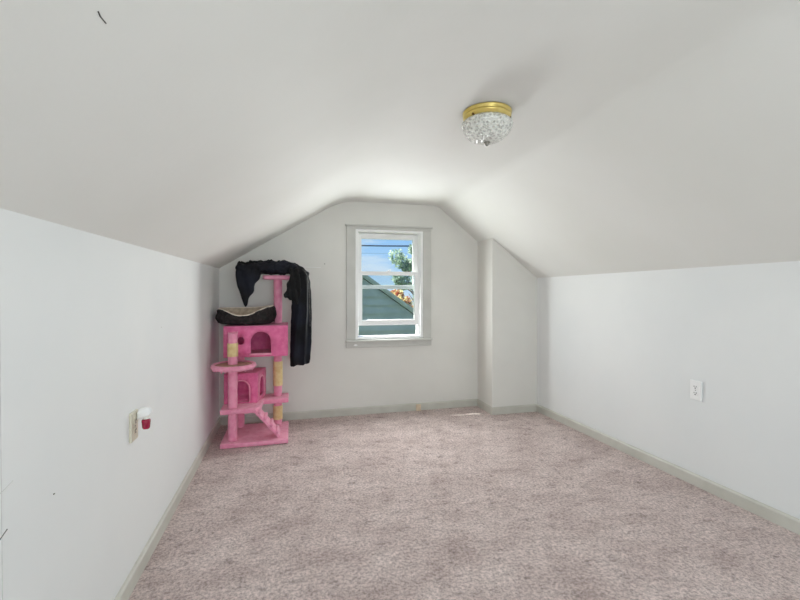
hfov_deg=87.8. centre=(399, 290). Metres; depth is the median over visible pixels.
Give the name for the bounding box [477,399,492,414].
baseboard
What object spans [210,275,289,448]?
cat tree
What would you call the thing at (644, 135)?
ceiling
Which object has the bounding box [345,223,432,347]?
window
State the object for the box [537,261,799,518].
wall
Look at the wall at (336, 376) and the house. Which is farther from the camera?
the house
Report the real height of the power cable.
0.898 m
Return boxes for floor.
[128,406,799,599]
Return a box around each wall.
[0,208,218,599]
[219,202,477,416]
[478,238,536,406]
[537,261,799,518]
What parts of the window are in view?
sash, sash, head casing, frame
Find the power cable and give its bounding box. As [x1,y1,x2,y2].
[361,245,408,246]
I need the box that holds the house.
[358,275,415,339]
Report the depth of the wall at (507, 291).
4.11 m
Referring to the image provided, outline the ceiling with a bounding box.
[0,0,799,277]
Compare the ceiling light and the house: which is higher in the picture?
the ceiling light
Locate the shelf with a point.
(266, 277)
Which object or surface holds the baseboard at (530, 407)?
attached to the wall at (507, 291)
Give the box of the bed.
[215,305,276,324]
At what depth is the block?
4.16 m
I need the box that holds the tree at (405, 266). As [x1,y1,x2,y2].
[388,244,412,299]
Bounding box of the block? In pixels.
[416,404,420,410]
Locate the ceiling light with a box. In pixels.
[461,102,512,145]
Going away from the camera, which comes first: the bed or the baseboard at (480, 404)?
the bed
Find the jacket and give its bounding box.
[235,259,311,366]
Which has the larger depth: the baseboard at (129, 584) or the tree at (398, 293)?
the tree at (398, 293)
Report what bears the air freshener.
attached to the wall outlet at (133, 422)
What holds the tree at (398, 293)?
on the ground
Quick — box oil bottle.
[141,418,150,428]
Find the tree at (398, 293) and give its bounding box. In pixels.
[390,289,412,307]
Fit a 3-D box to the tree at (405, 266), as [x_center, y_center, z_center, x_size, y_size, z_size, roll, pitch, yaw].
[1.213,0.662,22.089,3.296,7.494,3.117,0,0,12]
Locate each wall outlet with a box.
[129,409,137,442]
[690,380,701,400]
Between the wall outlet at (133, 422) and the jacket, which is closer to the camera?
the wall outlet at (133, 422)
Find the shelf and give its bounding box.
[263,275,289,279]
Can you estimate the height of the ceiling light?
0.166 m
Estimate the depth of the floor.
2.17 m
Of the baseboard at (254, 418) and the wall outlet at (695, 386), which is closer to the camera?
the wall outlet at (695, 386)
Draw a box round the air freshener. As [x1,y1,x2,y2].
[137,407,152,428]
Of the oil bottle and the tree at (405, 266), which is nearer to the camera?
the oil bottle
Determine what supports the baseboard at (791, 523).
attached to the wall at (619, 354)
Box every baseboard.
[114,417,220,599]
[221,399,476,424]
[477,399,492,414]
[493,404,536,414]
[536,404,799,534]
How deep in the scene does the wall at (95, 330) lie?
1.34 m
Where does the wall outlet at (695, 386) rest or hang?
attached to the wall at (619, 354)
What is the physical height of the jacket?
0.913 m

